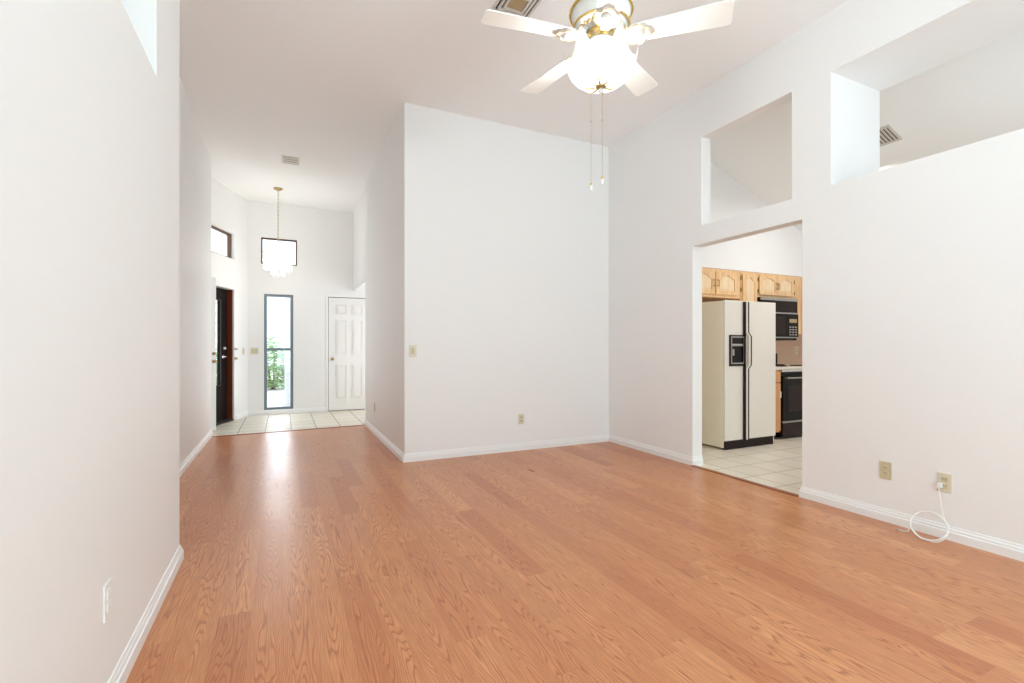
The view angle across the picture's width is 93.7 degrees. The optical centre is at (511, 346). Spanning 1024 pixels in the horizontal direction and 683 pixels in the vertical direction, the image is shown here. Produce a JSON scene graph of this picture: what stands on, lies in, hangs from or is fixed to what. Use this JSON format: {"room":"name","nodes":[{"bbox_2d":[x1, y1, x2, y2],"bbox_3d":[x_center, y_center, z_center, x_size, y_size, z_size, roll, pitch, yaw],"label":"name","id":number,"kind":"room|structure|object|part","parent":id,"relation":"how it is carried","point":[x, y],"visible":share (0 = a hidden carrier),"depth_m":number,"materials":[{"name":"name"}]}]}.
{"room":"empty living room","nodes":[
{"label":"empty living room","id":0,"kind":"room"},
{"bbox_2d":[0,0,179,682],"bbox_3d":[-0.561,-0.645,-0.761,0.660,3.590,7.110,0,0,-26],"label":"wall","id":1,"kind":"structure","parent":0,"point":[90,89],"depth_m":1.35,"materials":[{"name":"white paint"}]},
{"bbox_2d":[103,577,111,622],"bbox_3d":[-1.278,0.800,1.520,0.009,0.115,0.070,0,0,-26],"label":"wall outlet","id":2,"kind":"object","parent":1,"relation":"attached to","point":[107,588],"visible":1,"depth_m":1.51,"materials":[{"name":"white plastic"}]},
{"bbox_2d":[107,587,110,599],"bbox_3d":[-1.276,0.780,1.521,0.004,0.028,0.034,0,0,-26],"label":"socket","id":3,"kind":"object","parent":2,"relation":"attached to","point":[108,588],"depth_m":1.52,"materials":[{"name":"white plastic"}]},
{"bbox_2d":[107,599,110,612],"bbox_3d":[-1.276,0.820,1.521,0.004,0.028,0.034,0,0,-26],"label":"socket","id":4,"kind":"object","parent":2,"relation":"attached to","point":[108,600],"depth_m":1.52,"materials":[{"name":"white plastic"}]},
{"bbox_2d":[107,429,212,682],"bbox_3d":[-1.363,1.108,1.188,0.463,0.084,11.317,0,0,-26],"label":"baseboard","id":5,"kind":"structure","parent":1,"relation":"attached to","point":[125,664],"depth_m":1.98,"materials":[{"name":"white wood"}]},
{"bbox_2d":[180,78,210,463],"bbox_3d":[-3.054,-0.645,4.310,0.120,3.590,4.190,0,0,-26],"label":"wall","id":6,"kind":"structure","parent":0,"point":[195,159],"depth_m":5.05,"materials":[{"name":"white paint"}]},
{"bbox_2d":[211,177,246,413],"bbox_3d":[-4.378,-0.645,6.789,0.140,3.590,2.420,0,0,-5],"label":"wall","id":7,"kind":"structure","parent":0,"point":[228,208],"depth_m":7.66,"materials":[{"name":"white paint"}]},
{"bbox_2d":[211,277,216,430],"bbox_3d":[-4.128,0.092,6.150,0.084,2.085,0.863,0,0,10],"label":"door","id":8,"kind":"structure","parent":7,"relation":"in","point":[213,279],"depth_m":6.53,"materials":[{"name":"white wood"}]},
{"bbox_2d":[211,225,230,257],"bbox_3d":[-4.371,-1.575,6.644,0.050,0.400,1.850,0,0,-5],"label":"window","id":9,"kind":"structure","parent":7,"relation":"in","point":[212,227],"depth_m":7.54,"materials":[{"name":"brown metal"}]},
{"bbox_2d":[216,287,226,421],"bbox_3d":[-4.372,0.113,6.619,0.104,2.014,1.780,0,0,-5],"label":"door","id":10,"kind":"structure","parent":7,"relation":"in","point":[221,294],"depth_m":7.33,"materials":[{"name":"brown wood"}]},
{"bbox_2d":[216,419,233,425],"bbox_3d":[-4.359,1.139,6.625,0.150,0.022,1.810,0,0,-5],"label":"door sill","id":11,"kind":"structure","parent":7,"relation":"attached to","point":[224,420],"depth_m":7.27,"materials":[{"name":"black"}]},
{"bbox_2d":[216,282,237,419],"bbox_3d":[-4.342,0.098,6.629,0.190,2.105,1.915,0,0,-5],"label":"door frame","id":12,"kind":"structure","parent":7,"relation":"attached to","point":[229,292],"depth_m":7.51,"materials":[{"name":"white wood"}]},
{"bbox_2d":[247,201,364,410],"bbox_3d":[-2.958,-0.645,8.771,3.285,3.590,0.140,0,0,-26],"label":"wall","id":13,"kind":"structure","parent":0,"point":[324,238],"depth_m":8.36,"materials":[{"name":"white paint"}]},
{"bbox_2d":[250,348,257,353],"bbox_3d":[-4.315,0.067,8.041,0.118,0.115,0.010,0,0,-26],"label":"light switch","id":14,"kind":"object","parent":13,"relation":"attached to","point":[252,350],"visible":1,"depth_m":8.04,"materials":[{"name":"beige plastic"}]},
{"bbox_2d":[264,294,292,409],"bbox_3d":[-4.011,0.087,8.257,0.450,1.975,0.050,0,0,-26],"label":"window","id":15,"kind":"structure","parent":13,"relation":"in","point":[266,349],"depth_m":8.23,"materials":[{"name":"silver metal"}]},
{"bbox_2d":[261,237,296,265],"bbox_3d":[-4.005,-1.630,8.261,0.555,0.450,0.050,0,0,-26],"label":"window","id":16,"kind":"structure","parent":13,"relation":"in","point":[262,238],"depth_m":8.25,"materials":[{"name":"brown metal"}]},
{"bbox_2d":[236,407,325,419],"bbox_3d":[-3.947,1.108,8.177,1.413,0.084,0.341,0,0,-41],"label":"baseboard","id":17,"kind":"structure","parent":13,"relation":"attached to","point":[317,409],"depth_m":8.20,"materials":[{"name":"white"}]},
{"bbox_2d":[326,294,364,411],"bbox_3d":[-2.938,0.107,8.696,0.815,2.085,0.015,0,0,-26],"label":"door frame","id":18,"kind":"structure","parent":13,"relation":"attached to","point":[327,295],"depth_m":8.53,"materials":[{"name":"white wood"}]},
{"bbox_2d":[328,297,364,410],"bbox_3d":[-2.950,0.127,8.714,0.710,2.023,0.090,0,0,-26],"label":"door","id":19,"kind":"structure","parent":13,"relation":"in","point":[346,316],"depth_m":8.68,"materials":[{"name":"white wood"}]},
{"bbox_3d":[-2.949,0.076,8.712,0.454,1.679,0.014,0,0,-26],"label":"panel","id":20,"kind":"part","parent":19,"relation":"part of","materials":[{"name":"white wood"}]},
{"bbox_2d":[353,109,401,450],"bbox_3d":[-1.952,-0.645,6.838,0.175,3.590,4.215,0,0,-26],"label":"wall","id":21,"kind":"structure","parent":0,"point":[377,217],"depth_m":5.79,"materials":[{"name":"white paint"}]},
{"bbox_2d":[364,419,403,461],"bbox_3d":[-1.557,1.108,5.973,0.177,0.084,2.552,0,0,-26],"label":"baseboard","id":22,"kind":"structure","parent":21,"relation":"attached to","point":[381,437],"depth_m":5.59,"materials":[{"name":"white wood"}]},
{"bbox_2d":[402,103,608,453],"bbox_3d":[0.096,-0.645,5.414,2.645,3.590,0.120,0,0,-26],"label":"wall","id":23,"kind":"structure","parent":0,"point":[505,236],"depth_m":5.23,"materials":[{"name":"white paint"}]},
{"bbox_2d":[409,345,416,356],"bbox_3d":[-0.995,0.040,4.821,0.075,0.120,0.010,0,0,-26],"label":"light switch","id":24,"kind":"object","parent":23,"relation":"attached to","point":[412,348],"visible":1,"depth_m":4.82,"materials":[{"name":"beige plastic"}]},
{"bbox_2d":[403,434,608,462],"bbox_3d":[0.051,1.108,5.317,2.514,0.084,0.018,0,0,-26],"label":"baseboard","id":25,"kind":"structure","parent":23,"relation":"attached to","point":[441,454],"depth_m":5.23,"materials":[{"name":"white wood"}]},
{"bbox_2d":[518,414,523,423],"bbox_3d":[0.104,0.803,5.346,0.070,0.115,0.009,0,0,-26],"label":"wall outlet","id":26,"kind":"object","parent":23,"relation":"attached to","point":[520,416],"visible":1,"depth_m":5.34,"materials":[{"name":"beige plastic"}]},
{"bbox_2d":[180,0,847,212],"bbox_3d":[-0.021,-2.490,2.871,6.035,0.100,13.600,0,0,-26],"label":"ceiling","id":27,"kind":"structure","parent":0,"point":[325,84],"depth_m":4.31,"materials":[{"name":"white paint"}]},
{"bbox_2d":[263,187,292,269],"bbox_3d":[-3.601,-1.765,7.387,0.425,1.350,0.422,0,0,-26],"label":"chandelier","id":28,"kind":"object","parent":27,"relation":"hanging from","point":[277,189],"visible":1,"depth_m":7.38,"materials":[{"name":"glass"}]},
{"bbox_3d":[-3.601,-1.352,7.387,0.416,0.296,0.416,0,0,-26],"label":"frame","id":29,"kind":"part","parent":28,"relation":"part of","materials":[{"name":"glass"}]},
{"bbox_3d":[-3.601,-1.953,7.387,0.018,0.926,0.018,0,0,19],"label":"chain","id":30,"kind":"part","parent":28,"relation":"part of","materials":[{"name":"gold metal"}]},
{"bbox_2d":[282,155,299,165],"bbox_3d":[-2.890,-2.434,6.266,0.210,0.013,0.280,0,0,-26],"label":"ceiling vent","id":31,"kind":"object","parent":27,"relation":"in","point":[291,160],"visible":1,"depth_m":6.26,"materials":[{"name":"white metal"}]},
{"bbox_2d":[491,0,541,17],"bbox_3d":[0.038,-2.429,3.392,0.280,0.022,0.280,0,0,-26],"label":"ceiling vent","id":32,"kind":"object","parent":27,"relation":"in","point":[525,8],"visible":0.84,"depth_m":3.42,"materials":[{"name":"white metal"}]},
{"bbox_3d":[0.038,-2.428,3.392,0.112,0.008,0.112,0,0,-26],"label":"plate","id":33,"kind":"part","parent":32,"relation":"part of","materials":[{"name":"beige metal"}]},
{"bbox_2d":[481,0,733,190],"bbox_3d":[0.453,-1.641,2.626,1.270,1.599,1.271,0,0,-26],"label":"ceiling fan","id":34,"kind":"object","parent":27,"relation":"hanging from","point":[597,25],"visible":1,"depth_m":2.54,"materials":[{"name":"white wood"}]},
{"bbox_3d":[0.090,-1.673,2.498,0.492,0.035,0.147,0,0,-17],"label":"blade","id":35,"kind":"part","parent":34,"relation":"part of","materials":[{"name":"white"}]},
{"bbox_3d":[0.251,-1.673,2.954,0.147,0.035,0.492,0,0,-35],"label":"blade","id":36,"kind":"part","parent":34,"relation":"part of","materials":[{"name":"white wood"}]},
{"bbox_3d":[0.374,-1.692,2.583,0.075,0.071,0.022,0,0,-17],"label":"arm","id":37,"kind":"part","parent":34,"relation":"part of","materials":[{"name":"white"}]},
{"bbox_3d":[0.433,-1.586,2.626,0.048,0.071,0.048,0,0,-26],"label":"bulb","id":38,"kind":"part","parent":34,"relation":"part of","materials":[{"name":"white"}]},
{"bbox_3d":[0.484,-1.416,2.615,0.060,0.016,0.060,0,0,-26],"label":"finial plate","id":39,"kind":"part","parent":34,"relation":"part of","materials":[{"name":"gold metal"}]},
{"bbox_3d":[0.500,-1.586,2.566,0.048,0.071,0.048,0,0,-26],"label":"bulb","id":40,"kind":"part","parent":34,"relation":"part of","materials":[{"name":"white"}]},
{"bbox_3d":[0.519,-1.586,2.654,0.048,0.071,0.048,0,0,-26],"label":"bulb","id":41,"kind":"part","parent":34,"relation":"part of","materials":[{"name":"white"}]},
{"bbox_3d":[0.474,-1.673,2.204,0.147,0.035,0.492,0,0,1],"label":"blade","id":42,"kind":"part","parent":34,"relation":"part of","materials":[{"name":"white wood"}]},
{"bbox_3d":[0.592,-1.692,2.577,0.075,0.071,0.022,0,0,19],"label":"arm","id":43,"kind":"part","parent":34,"relation":"part of","materials":[{"name":"white"}]},
{"bbox_3d":[0.734,-1.673,2.942,0.147,0.035,0.492,0,0,37],"label":"blade","id":44,"kind":"part","parent":34,"relation":"part of","materials":[{"name":"white wood"}]},
{"bbox_3d":[0.872,-1.673,2.479,0.492,0.035,0.147,0,0,19],"label":"blade","id":45,"kind":"part","parent":34,"relation":"part of","materials":[{"name":"white wood"}]},
{"bbox_2d":[126,409,1023,682],"bbox_3d":[1.509,1.200,3.573,9.000,0.100,13.350,0,0,-26],"label":"floor","id":46,"kind":"structure","parent":0,"point":[323,555],"depth_m":2.41,"materials":[{"name":"brown wood"}]},
{"bbox_2d":[212,425,360,436],"bbox_3d":[-3.007,1.147,6.599,1.899,0.006,0.032,0,0,-29],"label":"threshold","id":47,"kind":"object","parent":46,"relation":"on","point":[352,425],"visible":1,"depth_m":6.52,"materials":[{"name":"brown wood"}]},
{"bbox_2d":[702,300,775,449],"bbox_3d":[2.598,0.312,5.829,0.850,1.675,0.755,0,0,-26],"label":"refrigerator","id":48,"kind":"object","parent":46,"relation":"on","point":[739,337],"visible":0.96,"depth_m":5.49,"materials":[{"name":"beige metal"}]},
{"bbox_2d":[724,300,745,440],"bbox_3d":[2.510,0.263,5.398,0.316,1.575,0.048,0,0,-26],"label":"freezer","id":49,"kind":"object","parent":48,"relation":"in","point":[734,311],"depth_m":5.40,"materials":[{"name":"beige metal"}]},
{"bbox_3d":[2.537,-0.070,5.411,0.195,0.070,0.008,0,0,-26],"label":"control panel","id":50,"kind":"part","parent":48,"relation":"part of","materials":[{"name":"black plastic"}]},
{"bbox_3d":[2.682,0.268,5.468,0.069,1.565,0.030,0,0,-26],"label":"handle trim","id":51,"kind":"part","parent":48,"relation":"part of","materials":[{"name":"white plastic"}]},
{"bbox_2d":[744,301,775,438],"bbox_3d":[2.897,0.263,5.582,0.524,1.575,0.048,0,0,-26],"label":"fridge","id":52,"kind":"object","parent":48,"relation":"in","point":[760,317],"depth_m":5.58,"materials":[{"name":"beige metal"}]},
{"bbox_2d":[691,465,798,496],"bbox_3d":[1.979,1.147,4.168,0.047,0.007,1.060,0,0,-26],"label":"threshold","id":53,"kind":"object","parent":46,"relation":"on","point":[696,466],"visible":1,"depth_m":4.08,"materials":[{"name":"brown wood"}]},
{"bbox_2d":[774,370,780,438],"bbox_3d":[3.092,0.718,6.196,0.248,0.865,0.674,0,0,-26],"label":"base cabinet","id":54,"kind":"object","parent":46,"relation":"on","point":[778,372],"visible":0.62,"depth_m":5.94,"materials":[{"name":"orange wood"}]},
{"bbox_3d":[3.226,0.367,5.916,0.236,0.135,0.018,0,0,-26],"label":"drawer","id":55,"kind":"part","parent":54,"relation":"part of","materials":[{"name":"orange wood"}]},
{"bbox_3d":[3.226,0.745,5.916,0.236,0.590,0.018,0,0,-26],"label":"door","id":56,"kind":"part","parent":54,"relation":"part of","materials":[{"name":"orange wood"}]},
{"bbox_2d":[776,353,801,437],"bbox_3d":[3.565,0.610,6.388,0.766,1.040,0.719,0,0,-26],"label":"stove","id":57,"kind":"object","parent":46,"relation":"on","point":[791,375],"visible":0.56,"depth_m":6.02,"materials":[{"name":"black metal"}]},
{"bbox_2d":[776,365,801,368],"bbox_3d":[3.552,0.263,6.415,0.766,0.025,0.660,0,0,-26],"label":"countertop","id":58,"kind":"structure","parent":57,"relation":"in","point":[783,366],"depth_m":6.15,"materials":[{"name":"beige laminate"}]},
{"bbox_2d":[780,375,801,420],"bbox_3d":[3.689,0.635,6.128,0.748,0.560,0.045,0,0,-26],"label":"oven","id":59,"kind":"object","parent":57,"relation":"in","point":[791,389],"depth_m":6.01,"materials":[{"name":"black glass"}]},
{"bbox_3d":[3.688,1.024,6.130,0.748,0.192,0.040,0,0,-26],"label":"drawer","id":60,"kind":"part","parent":57,"relation":"part of","materials":[{"name":"black plastic"}]},
{"bbox_2d":[895,483,949,542],"bbox_3d":[2.469,0.985,2.893,0.240,0.330,0.150,0,0,34],"label":"coiled cable","id":61,"kind":"object","parent":46,"relation":"on","point":[938,485],"visible":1,"depth_m":2.88,"materials":[{"name":"white plastic"}]},
{"bbox_2d":[702,300,801,364],"bbox_3d":[2.958,-0.760,6.619,3.560,3.820,0.200,0,0,-26],"label":"wall","id":62,"kind":"structure","parent":0,"point":[785,350],"depth_m":7.04,"materials":[{"name":"beige"}]},
{"bbox_2d":[702,267,741,300],"bbox_3d":[2.275,-0.791,5.971,1.288,0.353,0.377,0,0,-26],"label":"upper cabinet","id":63,"kind":"object","parent":62,"relation":"attached to","point":[717,284],"visible":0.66,"depth_m":5.96,"materials":[{"name":"brown wood"}]},
{"bbox_3d":[2.319,-0.794,5.827,0.305,0.208,0.014,0,0,-26],"label":"panel","id":64,"kind":"part","parent":63,"relation":"part of","materials":[{"name":"brown wood"}]},
{"bbox_3d":[2.320,-0.791,5.826,0.385,0.283,0.019,0,0,-26],"label":"door","id":65,"kind":"part","parent":63,"relation":"part of","materials":[{"name":"brown wood"}]},
{"bbox_3d":[2.681,-0.791,5.998,0.375,0.283,0.019,0,0,-26],"label":"door","id":66,"kind":"part","parent":63,"relation":"part of","materials":[{"name":"brown wood"}]},
{"bbox_3d":[2.680,-0.794,6.000,0.295,0.208,0.014,0,0,-26],"label":"panel","id":67,"kind":"part","parent":63,"relation":"part of","materials":[{"name":"brown wood"}]},
{"bbox_2d":[733,271,756,301],"bbox_3d":[2.982,-0.589,6.324,0.300,0.758,0.348,0,0,-26],"label":"upper cabinet","id":68,"kind":"object","parent":62,"relation":"attached to","point":[748,283],"visible":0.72,"depth_m":6.16,"materials":[{"name":"brown wood"}]},
{"bbox_3d":[3.055,-0.587,6.177,0.265,0.693,0.019,0,0,-26],"label":"door","id":69,"kind":"part","parent":68,"relation":"part of","materials":[{"name":"brown wood"}]},
{"bbox_3d":[3.055,-0.589,6.178,0.185,0.618,0.014,0,0,-26],"label":"panel","id":70,"kind":"part","parent":68,"relation":"part of","materials":[{"name":"brown wood"}]},
{"bbox_2d":[757,273,796,298],"bbox_3d":[3.494,-0.809,6.553,0.800,0.318,0.377,0,0,-26],"label":"upper cabinet","id":71,"kind":"object","parent":62,"relation":"attached to","point":[768,285],"visible":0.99,"depth_m":6.39,"materials":[{"name":"brown wood"}]},
{"bbox_3d":[3.373,-0.811,6.329,0.338,0.253,0.019,0,0,-26],"label":"door","id":72,"kind":"part","parent":71,"relation":"part of","materials":[{"name":"brown wood"}]},
{"bbox_3d":[3.372,-0.814,6.330,0.274,0.193,0.014,0,0,-26],"label":"panel","id":73,"kind":"part","parent":71,"relation":"part of","materials":[{"name":"brown wood"}]},
{"bbox_2d":[757,297,797,340],"bbox_3d":[3.466,-0.368,6.518,0.725,0.557,0.399,0,0,-26],"label":"microwave","id":74,"kind":"object","parent":71,"relation":"attached to","point":[786,309],"visible":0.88,"depth_m":6.39,"materials":[{"name":"black plastic"}]},
{"bbox_3d":[3.446,-0.287,6.306,0.507,0.305,0.026,0,0,-26],"label":"door","id":75,"kind":"part","parent":74,"relation":"part of","materials":[{"name":"black glass"}]},
{"bbox_3d":[3.775,-0.287,6.462,0.214,0.305,0.026,0,0,-26],"label":"control panel","id":76,"kind":"part","parent":74,"relation":"part of","materials":[{"name":"black plastic"}]},
{"bbox_3d":[3.685,-0.814,6.479,0.275,0.193,0.014,0,0,-26],"label":"panel","id":77,"kind":"part","parent":71,"relation":"part of","materials":[{"name":"brown wood"}]},
{"bbox_3d":[3.685,-0.811,6.478,0.339,0.253,0.019,0,0,-26],"label":"door","id":78,"kind":"part","parent":71,"relation":"part of","materials":[{"name":"brown wood"}]},
{"bbox_2d":[797,277,801,334],"bbox_3d":[4.117,-0.574,6.850,0.570,0.788,0.377,0,0,-26],"label":"upper cabinet","id":79,"kind":"object","parent":62,"relation":"attached to","point":[799,279],"visible":0.04,"depth_m":6.62,"materials":[{"name":"brown wood"}]},
{"bbox_3d":[4.208,-0.572,6.727,0.450,0.723,0.019,0,0,-26],"label":"door","id":80,"kind":"part","parent":79,"relation":"part of","materials":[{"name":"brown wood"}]},
{"bbox_2d":[702,162,801,276],"bbox_3d":[3.072,-1.821,6.380,3.560,1.698,0.330,0,0,-26],"label":"wall","id":81,"kind":"structure","parent":0,"point":[779,251],"depth_m":6.17,"materials":[{"name":"white paint"}]},
{"bbox_2d":[609,0,1023,544],"bbox_3d":[3.353,-0.645,2.034,0.620,3.590,8.785,0,0,-26],"label":"wall","id":82,"kind":"structure","parent":0,"point":[913,271],"depth_m":3.34,"materials":[{"name":"white paint"}]},
{"bbox_2d":[608,434,702,464],"bbox_3d":[1.520,1.108,5.281,0.142,0.084,1.347,0,0,-26],"label":"baseboard","id":83,"kind":"structure","parent":82,"relation":"attached to","point":[696,460],"depth_m":5.07,"materials":[{"name":"white"}]},
{"bbox_2d":[880,461,891,479],"bbox_3d":[2.464,0.814,3.167,0.009,0.115,0.070,0,0,-26],"label":"wall outlet","id":84,"kind":"object","parent":82,"relation":"attached to","point":[885,467],"visible":1,"depth_m":3.16,"materials":[{"name":"beige plastic"}]},
{"bbox_2d":[799,486,1023,561],"bbox_3d":[3.719,1.108,0.876,0.317,0.084,6.379,0,0,-26],"label":"baseboard","id":85,"kind":"structure","parent":82,"relation":"attached to","point":[1001,547],"depth_m":2.98,"materials":[{"name":"white wood"}]},
{"bbox_2d":[937,472,951,493],"bbox_3d":[2.599,0.815,2.884,0.009,0.115,0.070,0,0,-26],"label":"wall outlet","id":86,"kind":"object","parent":82,"relation":"attached to","point":[946,479],"visible":1,"depth_m":2.88,"materials":[{"name":"beige plastic"}]},
{"bbox_2d":[941,477,947,481],"bbox_3d":[2.597,0.795,2.883,0.004,0.028,0.034,0,0,-26],"label":"socket","id":87,"kind":"object","parent":86,"relation":"attached to","point":[943,479],"depth_m":2.88,"materials":[{"name":"beige plastic"}]},
{"bbox_2d":[711,30,1023,231],"bbox_3d":[4.300,-1.997,3.935,3.650,1.538,6.400,0,0,-26],"label":"ceiling","id":88,"kind":"structure","parent":0,"point":[977,95],"depth_m":4.33,"materials":[{"name":"white paint"}]},
{"bbox_2d":[880,125,902,146],"bbox_3d":[3.602,-2.056,4.732,0.236,0.099,0.320,0,0,-26],"label":"ceiling vent","id":89,"kind":"object","parent":88,"relation":"in","point":[888,135],"visible":0.41,"depth_m":4.65,"materials":[{"name":"white metal"}]},
{"label":"outside","id":90,"kind":"structure","parent":0,"visible":0},
{"bbox_2d":[216,363,284,406],"bbox_3d":[-10.608,1.280,22.234,28.000,0.140,30.730,0,0,-26],"label":"ground","id":91,"kind":"structure","parent":90,"point":[275,397],"depth_m":11.98,"materials":[{"name":"concrete"}]},
{"bbox_2d":[267,335,284,389],"bbox_3d":[-6.842,0.415,13.689,1.254,1.597,1.231,0,0,-26],"label":"shrub","id":92,"kind":"object","parent":91,"relation":"on","point":[279,369],"visible":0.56,"depth_m":13.58,"materials":[{"name":"green plant"}]},
{"bbox_3d":[-6.882,0.667,13.763,0.406,1.093,0.661,0,0,42],"label":"stem","id":93,"kind":"part","parent":92,"relation":"part of","materials":[{"name":"green plant"}]},
{"bbox_2d":[282,298,289,406],"bbox_3d":[-4.439,-0.200,9.793,0.440,2.820,0.440,0,0,-26],"label":"porch column","id":94,"kind":"structure","parent":91,"relation":"on","point":[286,402],"depth_m":9.58,"materials":[{"name":"white paint"}]}
]}

